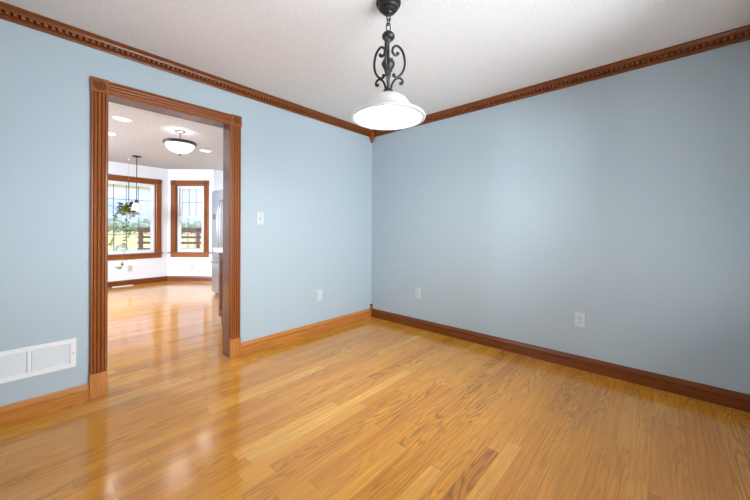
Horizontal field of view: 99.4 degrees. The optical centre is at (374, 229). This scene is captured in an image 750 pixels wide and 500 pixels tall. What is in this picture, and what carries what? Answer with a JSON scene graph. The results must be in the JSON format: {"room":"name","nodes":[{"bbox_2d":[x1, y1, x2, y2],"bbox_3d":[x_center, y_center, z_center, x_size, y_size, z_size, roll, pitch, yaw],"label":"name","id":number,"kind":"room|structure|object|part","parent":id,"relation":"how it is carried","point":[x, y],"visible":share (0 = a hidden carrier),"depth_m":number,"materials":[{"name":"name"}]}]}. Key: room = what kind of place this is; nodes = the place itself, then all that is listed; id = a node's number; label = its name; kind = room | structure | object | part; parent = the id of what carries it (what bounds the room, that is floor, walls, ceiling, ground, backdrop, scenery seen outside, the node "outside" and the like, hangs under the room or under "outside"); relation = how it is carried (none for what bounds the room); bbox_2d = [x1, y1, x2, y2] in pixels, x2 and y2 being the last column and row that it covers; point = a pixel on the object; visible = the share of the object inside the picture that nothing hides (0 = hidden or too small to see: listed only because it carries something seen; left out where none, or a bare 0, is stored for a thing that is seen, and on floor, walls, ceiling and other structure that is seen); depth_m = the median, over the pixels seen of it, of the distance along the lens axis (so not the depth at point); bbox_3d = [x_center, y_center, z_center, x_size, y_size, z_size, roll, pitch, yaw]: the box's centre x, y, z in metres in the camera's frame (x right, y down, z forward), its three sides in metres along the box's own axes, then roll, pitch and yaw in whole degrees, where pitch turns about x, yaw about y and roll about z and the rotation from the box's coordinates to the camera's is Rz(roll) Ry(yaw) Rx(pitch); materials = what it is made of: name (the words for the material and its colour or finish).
{"room":"dining room","nodes":[
{"label":"dining room","id":0,"kind":"room"},
{"bbox_2d":[108,161,167,281],"bbox_3d":[-5.266,-0.105,6.097,0.130,2.440,2.250,0,0,37],"label":"wall","id":1,"kind":"structure","parent":0,"point":[146,267],"depth_m":6.63,"materials":[{"name":"white paint"}]},
{"bbox_2d":[108,174,162,260],"bbox_3d":[-4.994,-0.240,6.406,0.175,1.672,1.220,0,0,37],"label":"window","id":2,"kind":"structure","parent":1,"relation":"in","point":[155,185],"depth_m":6.67,"materials":[{"name":"brown wood"}]},
{"bbox_3d":[-5.042,-0.598,6.444,0.030,0.673,0.896,0,0,37],"label":"sash","id":3,"kind":"part","parent":2,"relation":"part of","materials":[{"name":"white plastic"}]},
{"bbox_3d":[-5.016,0.083,6.421,0.030,0.761,0.896,0,0,37],"label":"sash","id":4,"kind":"part","parent":2,"relation":"part of","materials":[{"name":"clear glass"}]},
{"bbox_3d":[-4.953,-1.024,6.377,0.020,0.100,0.980,0,0,37],"label":"header casing","id":5,"kind":"part","parent":2,"relation":"part of","materials":[{"name":"brown wood"}]},
{"bbox_3d":[-4.971,0.498,6.386,0.110,0.024,1.220,0,0,37],"label":"sill","id":6,"kind":"part","parent":2,"relation":"part of","materials":[{"name":"brown wood"}]},
{"bbox_3d":[-4.628,-0.243,6.805,0.020,1.460,0.100,0,0,37],"label":"casing","id":7,"kind":"part","parent":2,"relation":"part of","materials":[{"name":"brown wood"}]},
{"bbox_2d":[108,276,166,287],"bbox_3d":[-5.212,1.061,6.052,0.018,0.108,2.250,0,0,37],"label":"baseboard","id":8,"kind":"structure","parent":1,"relation":"attached to","point":[163,278],"depth_m":6.50,"materials":[{"name":"red wood"}]},
{"bbox_2d":[0,19,371,405],"bbox_3d":[-1.348,-0.089,2.827,0.130,2.440,3.750,0,0,42],"label":"wall","id":9,"kind":"structure","parent":0,"point":[310,179],"depth_m":2.12,"materials":[{"name":"blue paint"}]},
{"bbox_2d":[0,338,75,383],"bbox_3d":[-2.206,0.795,1.776,0.010,0.184,0.785,0,0,42],"label":"air vent","id":10,"kind":"object","parent":9,"relation":"in","point":[20,363],"visible":1,"depth_m":1.94,"materials":[{"name":"white plastic"}]},
{"bbox_3d":[-2.144,0.797,1.845,0.007,0.125,0.164,0,0,42],"label":"louver panel","id":11,"kind":"part","parent":10,"relation":"part of","materials":[{"name":"white plastic"}]},
{"bbox_3d":[-2.019,0.797,1.984,0.007,0.125,0.164,0,0,42],"label":"louver panel","id":12,"kind":"part","parent":10,"relation":"part of","materials":[{"name":"white plastic"}]},
{"bbox_2d":[0,383,88,425],"bbox_3d":[-2.226,1.073,1.748,0.018,0.108,0.978,0,0,42],"label":"baseboard","id":13,"kind":"structure","parent":9,"relation":"attached to","point":[21,410],"depth_m":1.95,"materials":[{"name":"brown wood"}]},
{"bbox_2d":[89,76,241,399],"bbox_3d":[-1.603,0.056,2.534,0.183,2.147,1.019,0,0,42],"label":"door frame","id":14,"kind":"structure","parent":9,"relation":"in","point":[102,91],"depth_m":2.26,"materials":[{"name":"brown wood"}]},
{"bbox_3d":[-1.862,0.018,2.145,0.021,1.890,0.090,0,0,42],"label":"casing","id":15,"kind":"part","parent":14,"relation":"part of","materials":[{"name":"brown wood"}]},
{"bbox_3d":[-1.663,0.059,2.589,0.019,2.140,1.005,0,0,42],"label":"casing","id":16,"kind":"part","parent":14,"relation":"part of","materials":[{"name":"red wood"}]},
{"bbox_3d":[-1.548,-0.970,2.489,0.021,0.090,0.835,0,0,42],"label":"header casing","id":17,"kind":"part","parent":14,"relation":"part of","materials":[{"name":"brown wood"}]},
{"bbox_3d":[-1.242,0.021,2.832,0.021,1.890,0.090,0,0,42],"label":"casing","id":18,"kind":"part","parent":14,"relation":"part of","materials":[{"name":"brown wood"}]},
{"bbox_2d":[0,1,371,136],"bbox_3d":[-1.276,-1.250,2.767,0.050,0.078,3.750,0,0,42],"label":"trim","id":19,"kind":"structure","parent":9,"relation":"attached to","point":[8,12],"depth_m":2.34,"materials":[{"name":"red wood"}]},
{"bbox_2d":[257,212,263,224],"bbox_3d":[-1.083,-0.106,3.010,0.018,0.117,0.072,0,0,42],"label":"light switch","id":20,"kind":"object","parent":9,"relation":"attached to","point":[260,215],"visible":1,"depth_m":3.01,"materials":[{"name":"white plastic"}]},
{"bbox_2d":[241,308,370,354],"bbox_3d":[-0.629,1.079,3.518,0.018,0.108,1.755,0,0,42],"label":"baseboard","id":21,"kind":"structure","parent":9,"relation":"attached to","point":[260,343],"depth_m":3.34,"materials":[{"name":"brown wood"}]},
{"bbox_2d":[317,290,321,300],"bbox_3d":[-0.616,0.730,3.537,0.009,0.117,0.072,0,0,42],"label":"wall outlet","id":22,"kind":"object","parent":9,"relation":"attached to","point":[319,292],"visible":1,"depth_m":3.53,"materials":[{"name":"white plastic"}]},
{"bbox_2d":[369,130,374,142],"bbox_3d":[-0.037,-1.210,4.131,0.062,0.148,0.062,0,0,42],"label":"trim","id":23,"kind":"structure","parent":9,"relation":"attached to","point":[372,136],"depth_m":4.12,"materials":[{"name":"brown wood"}]},
{"bbox_2d":[168,169,213,275],"bbox_3d":[-4.029,-0.100,7.016,1.001,2.440,0.130,0,0,0],"label":"wall","id":24,"kind":"structure","parent":0,"point":[177,266],"depth_m":6.95,"materials":[{"name":"white paint"}]},
{"bbox_2d":[167,180,210,256],"bbox_3d":[-4.044,-0.239,6.988,0.920,1.677,0.175,0,0,0],"label":"window","id":25,"kind":"structure","parent":24,"relation":"in","point":[177,186],"depth_m":6.94,"materials":[{"name":"brown wood"}]},
{"bbox_3d":[-4.407,-0.242,6.940,0.105,1.460,0.020,0,0,0],"label":"casing","id":26,"kind":"part","parent":25,"relation":"part of","materials":[{"name":"brown wood"}]},
{"bbox_3d":[-4.047,0.502,6.955,0.920,0.024,0.110,0,0,0],"label":"sill","id":27,"kind":"part","parent":25,"relation":"part of","materials":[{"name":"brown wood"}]},
{"bbox_3d":[-4.041,-1.023,6.941,0.620,0.105,0.020,0,0,0],"label":"header casing","id":28,"kind":"part","parent":25,"relation":"part of","materials":[{"name":"brown wood"}]},
{"bbox_3d":[-4.044,-0.233,7.030,0.592,1.446,0.090,0,0,0],"label":"frame","id":29,"kind":"part","parent":25,"relation":"part of","materials":[{"name":"white plastic"}]},
{"bbox_3d":[-4.046,0.087,7.013,0.536,0.761,0.030,0,0,0],"label":"sash","id":30,"kind":"part","parent":25,"relation":"part of","materials":[{"name":"clear glass"}]},
{"bbox_3d":[-4.043,-0.594,7.051,0.536,0.673,0.030,0,0,0],"label":"sash","id":31,"kind":"part","parent":25,"relation":"part of","materials":[{"name":"white plastic"}]},
{"bbox_3d":[-3.682,-0.239,6.941,0.105,1.460,0.020,0,0,0],"label":"casing","id":32,"kind":"part","parent":25,"relation":"part of","materials":[{"name":"brown wood"}]},
{"bbox_2d":[167,276,211,280],"bbox_3d":[-4.034,1.066,6.941,1.001,0.108,0.018,0,0,0],"label":"baseboard","id":33,"kind":"structure","parent":24,"relation":"attached to","point":[169,278],"depth_m":6.93,"materials":[{"name":"red wood"}]},
{"bbox_2d":[214,169,222,190],"bbox_3d":[-3.495,-0.098,7.085,0.130,2.440,0.245,0,0,42],"label":"wall","id":34,"kind":"structure","parent":0,"point":[218,174],"depth_m":7.03,"materials":[{"name":"white paint"}]},
{"bbox_2d":[0,281,749,499],"bbox_3d":[-2.413,1.186,3.197,9.000,0.120,4.880,0,0,42],"label":"floor","id":35,"kind":"structure","parent":0,"point":[371,408],"depth_m":1.84,"materials":[{"name":"brown wood"}]},
{"bbox_2d":[210,190,222,294],"bbox_3d":[-2.284,0.232,5.530,0.940,1.790,0.870,0,0,42],"label":"refrigerator","id":36,"kind":"object","parent":35,"relation":"on","point":[217,196],"visible":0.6,"depth_m":5.40,"materials":[{"name":"grey metal"}]},
{"bbox_3d":[-2.513,0.786,5.278,0.940,0.580,0.067,0,0,42],"label":"freezer drawer","id":37,"kind":"part","parent":36,"relation":"part of","materials":[{"name":"silver metal"}]},
{"bbox_3d":[-2.685,-0.090,5.437,0.467,1.150,0.067,0,0,42],"label":"door","id":38,"kind":"part","parent":36,"relation":"part of","materials":[{"name":"silver metal"}]},
{"bbox_3d":[-2.579,-0.084,5.268,0.026,0.835,0.085,0,0,42],"label":"handle","id":39,"kind":"part","parent":36,"relation":"part of","materials":[{"name":"silver metal"}]},
{"bbox_3d":[-2.513,-0.084,5.208,0.026,0.835,0.085,0,0,42],"label":"handle","id":40,"kind":"part","parent":36,"relation":"part of","materials":[{"name":"silver metal"}]},
{"bbox_2d":[219,253,222,323],"bbox_3d":[-1.182,0.701,4.165,0.672,0.860,1.438,0,0,42],"label":"base cabinet","id":41,"kind":"object","parent":35,"relation":"on","point":[220,254],"visible":0.06,"depth_m":3.79,"materials":[{"name":"brown wood"}]},
{"bbox_2d":[213,247,222,252],"bbox_3d":[-1.190,0.243,4.140,0.692,0.053,1.487,0,0,42],"label":"countertop","id":42,"kind":"structure","parent":41,"relation":"on","point":[215,249],"depth_m":3.73,"materials":[{"name":"stone"}]},
{"bbox_2d":[0,0,749,170],"bbox_3d":[-2.458,-1.369,3.248,9.150,0.150,4.880,0,0,42],"label":"ceiling","id":43,"kind":"structure","parent":0,"point":[318,55],"depth_m":2.17,"materials":[{"name":"white paint"}]},
{"bbox_2d":[112,116,132,121],"bbox_3d":[-3.002,-1.314,3.783,0.194,0.007,0.194,0,0,42],"label":"recessed light","id":44,"kind":"object","parent":43,"relation":"in","point":[119,118],"visible":1,"depth_m":3.79,"materials":[{"name":"white plastic"}]},
{"bbox_2d":[108,159,139,269],"bbox_3d":[-4.667,-0.295,5.904,0.555,2.056,0.365,0,0,-30],"label":"hanging plant","id":45,"kind":"object","parent":43,"relation":"hanging from","point":[125,209],"visible":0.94,"depth_m":5.86,"materials":[{"name":"green plant"}]},
{"bbox_3d":[-4.558,-0.283,5.930,0.184,0.095,0.184,0,0,42],"label":"pot","id":46,"kind":"part","parent":45,"relation":"part of","materials":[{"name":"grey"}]},
{"bbox_2d":[131,155,142,210],"bbox_3d":[-4.281,-0.834,5.711,0.184,0.975,0.184,0,0,42],"label":"pendant lamp","id":47,"kind":"object","parent":43,"relation":"hanging from","point":[136,206],"visible":1,"depth_m":5.69,"materials":[{"name":"grey plastic"}]},
{"bbox_3d":[-4.281,-0.911,5.711,0.014,0.780,0.013,0,0,42],"label":"rod","id":48,"kind":"part","parent":47,"relation":"part of","materials":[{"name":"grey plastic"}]},
{"bbox_3d":[-4.283,-0.415,5.711,0.184,0.137,0.184,0,0,42],"label":"lamp shade","id":49,"kind":"part","parent":47,"relation":"part of","materials":[{"name":"white glass"}]},
{"bbox_2d":[162,130,196,155],"bbox_3d":[-2.603,-1.147,4.246,0.400,0.336,0.400,0,0,42],"label":"ceiling lamp","id":50,"kind":"object","parent":43,"relation":"attached to","point":[180,146],"visible":1,"depth_m":4.15,"materials":[{"name":"white glass"}]},
{"bbox_3d":[-2.603,-1.080,4.246,0.348,0.125,0.348,0,0,42],"label":"lamp shade","id":51,"kind":"part","parent":50,"relation":"part of","materials":[{"name":"white glass"}]},
{"bbox_2d":[351,0,425,129],"bbox_3d":[0.075,-0.954,1.795,0.420,0.659,0.420,0,0,42],"label":"pendant lamp","id":52,"kind":"object","parent":43,"relation":"hanging from","point":[388,109],"visible":1,"depth_m":1.80,"materials":[{"name":"white glass"}]},
{"bbox_3d":[0.026,-0.959,1.836,0.092,0.193,0.021,0,0,42],"label":"scroll arm","id":53,"kind":"part","parent":52,"relation":"part of","materials":[{"name":"black metal"}]},
{"bbox_3d":[0.064,-0.958,1.732,0.020,0.193,0.091,0,0,6],"label":"scroll arm","id":54,"kind":"part","parent":52,"relation":"part of","materials":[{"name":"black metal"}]},
{"bbox_3d":[0.075,-0.948,1.795,0.076,0.342,0.076,0,0,42],"label":"stem","id":55,"kind":"part","parent":52,"relation":"part of","materials":[{"name":"black metal"}]},
{"bbox_3d":[0.074,-0.692,1.795,0.420,0.135,0.420,0,0,42],"label":"lamp shade","id":56,"kind":"part","parent":52,"relation":"part of","materials":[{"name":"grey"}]},
{"bbox_3d":[0.076,-1.171,1.795,0.027,0.105,0.024,0,0,5],"label":"chain","id":57,"kind":"part","parent":52,"relation":"part of","materials":[{"name":"black metal"}]},
{"bbox_3d":[0.135,-0.958,1.816,0.091,0.193,0.020,0,0,-16],"label":"scroll arm","id":58,"kind":"part","parent":52,"relation":"part of","materials":[{"name":"black metal"}]},
{"bbox_2d":[371,40,749,393],"bbox_3d":[1.229,-0.069,3.115,3.570,2.420,0.130,0,0,42],"label":"wall","id":59,"kind":"structure","parent":0,"point":[621,201],"depth_m":2.56,"materials":[{"name":"blue paint"}]},
{"bbox_2d":[415,288,420,297],"bbox_3d":[0.496,0.734,3.679,0.072,0.117,0.009,0,0,42],"label":"wall outlet","id":60,"kind":"object","parent":59,"relation":"attached to","point":[417,290],"visible":1,"depth_m":3.68,"materials":[{"name":"white plastic"}]},
{"bbox_2d":[372,308,749,412],"bbox_3d":[1.174,1.087,3.060,3.310,0.108,0.018,0,0,42],"label":"baseboard","id":61,"kind":"structure","parent":59,"relation":"attached to","point":[711,394],"depth_m":2.54,"materials":[{"name":"red wood"}]},
{"bbox_2d":[373,24,749,136],"bbox_3d":[1.173,-1.240,3.048,3.310,0.078,0.050,0,0,42],"label":"trim","id":62,"kind":"structure","parent":59,"relation":"attached to","point":[740,34],"depth_m":2.48,"materials":[{"name":"red wood"}]},
{"bbox_2d":[575,312,584,327],"bbox_3d":[1.681,0.739,2.609,0.072,0.117,0.009,0,0,42],"label":"wall outlet","id":63,"kind":"object","parent":59,"relation":"attached to","point":[579,317],"visible":1,"depth_m":2.61,"materials":[{"name":"white plastic"}]},
{"label":"outside","id":64,"kind":"structure","parent":0,"visible":0},
{"bbox_2d":[108,230,201,250],"bbox_3d":[-225.131,0.732,72.627,414.100,0.200,400.000,0,0,42],"label":"lawn","id":65,"kind":"structure","parent":64,"point":[132,241],"depth_m":41.66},
{"bbox_2d":[108,221,120,232],"bbox_3d":[-103.708,-1.138,126.008,5.097,4.637,5.710,0,0,42],"label":"tree","id":66,"kind":"object","parent":65,"relation":"on","point":[110,223],"visible":0.55,"depth_m":124.89,"materials":[{"name":"green plant"}]},
{"bbox_2d":[112,217,123,230],"bbox_3d":[-124.370,-2.990,153.428,6.737,8.402,5.462,0,0,42],"label":"tree","id":67,"kind":"object","parent":65,"relation":"on","point":[119,219],"visible":0.31,"depth_m":152.07,"materials":[{"name":"green plant"}]},
{"bbox_2d":[114,244,128,250],"bbox_3d":[-6.301,0.937,8.086,0.400,1.148,0.428,0,0,0],"label":"garden chair","id":68,"kind":"object","parent":65,"relation":"on","point":[120,245],"visible":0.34,"depth_m":7.88,"materials":[{"name":"white plastic"}]},
{"bbox_2d":[116,222,130,232],"bbox_3d":[-96.234,-1.025,122.344,5.587,4.350,4.844,0,0,42],"label":"tree","id":69,"kind":"object","parent":65,"relation":"on","point":[120,225],"visible":0.59,"depth_m":120.99,"materials":[{"name":"green plant"}]},
{"bbox_2d":[125,222,140,232],"bbox_3d":[-87.598,-0.811,116.136,5.567,3.991,5.653,0,0,42],"label":"tree","id":70,"kind":"object","parent":65,"relation":"on","point":[133,227],"visible":0.59,"depth_m":114.48,"materials":[{"name":"green plant"}]},
{"bbox_2d":[137,218,149,232],"bbox_3d":[-79.494,-1.445,110.387,5.471,5.323,4.978,0,0,42],"label":"tree","id":71,"kind":"object","parent":65,"relation":"on","point":[146,222],"visible":0.48,"depth_m":109.28,"materials":[{"name":"green plant"}]},
{"bbox_2d":[137,228,201,249],"bbox_3d":[-5.437,0.729,8.985,2.536,1.570,0.170,0,0,0],"label":"porch railing","id":72,"kind":"object","parent":65,"relation":"on","point":[141,230],"visible":0.34,"depth_m":8.93,"materials":[{"name":"brown wood"}]},
{"bbox_3d":[-6.625,0.749,9.001,0.068,1.522,0.090,0,0,0],"label":"post","id":73,"kind":"part","parent":72,"relation":"part of","materials":[{"name":"brown wood"}]},
{"bbox_3d":[-5.446,0.553,8.940,2.456,0.068,0.029,0,0,0],"label":"rail","id":74,"kind":"part","parent":72,"relation":"part of","materials":[{"name":"brown wood"}]},
{"bbox_3d":[-5.446,0.370,8.940,2.456,0.065,0.029,0,0,0],"label":"rail","id":75,"kind":"part","parent":72,"relation":"part of","materials":[{"name":"brown wood"}]},
{"bbox_3d":[-5.445,0.212,8.940,2.456,0.059,0.029,0,0,0],"label":"rail","id":76,"kind":"part","parent":72,"relation":"part of","materials":[{"name":"brown wood"}]},
{"bbox_3d":[-5.444,0.021,8.940,2.456,0.102,0.029,0,0,0],"label":"rail","id":77,"kind":"part","parent":72,"relation":"part of","materials":[{"name":"brown wood"}]},
{"bbox_3d":[-5.005,0.755,9.000,0.068,1.522,0.090,0,0,0],"label":"post","id":78,"kind":"part","parent":72,"relation":"part of","materials":[{"name":"brown wood"}]},
{"bbox_2d":[181,222,186,233],"bbox_3d":[-62.993,-1.001,103.944,3.601,4.640,4.805,0,0,42],"label":"tree","id":79,"kind":"object","parent":65,"relation":"on","point":[183,224],"visible":0.29,"depth_m":103.81,"materials":[{"name":"green plant"}]},
{"bbox_2d":[184,222,196,233],"bbox_3d":[-57.661,-0.493,100.116,4.710,3.595,4.616,0,0,42],"label":"tree","id":80,"kind":"object","parent":65,"relation":"on","point":[188,225],"visible":0.47,"depth_m":98.74,"materials":[{"name":"green plant"}]},
{"bbox_2d":[193,222,201,227],"bbox_3d":[-52.191,-0.438,95.646,3.695,3.529,4.262,0,0,42],"label":"tree","id":81,"kind":"object","parent":65,"relation":"on","point":[198,225],"visible":0.3,"depth_m":94.38,"materials":[{"name":"green plant"}]}
]}

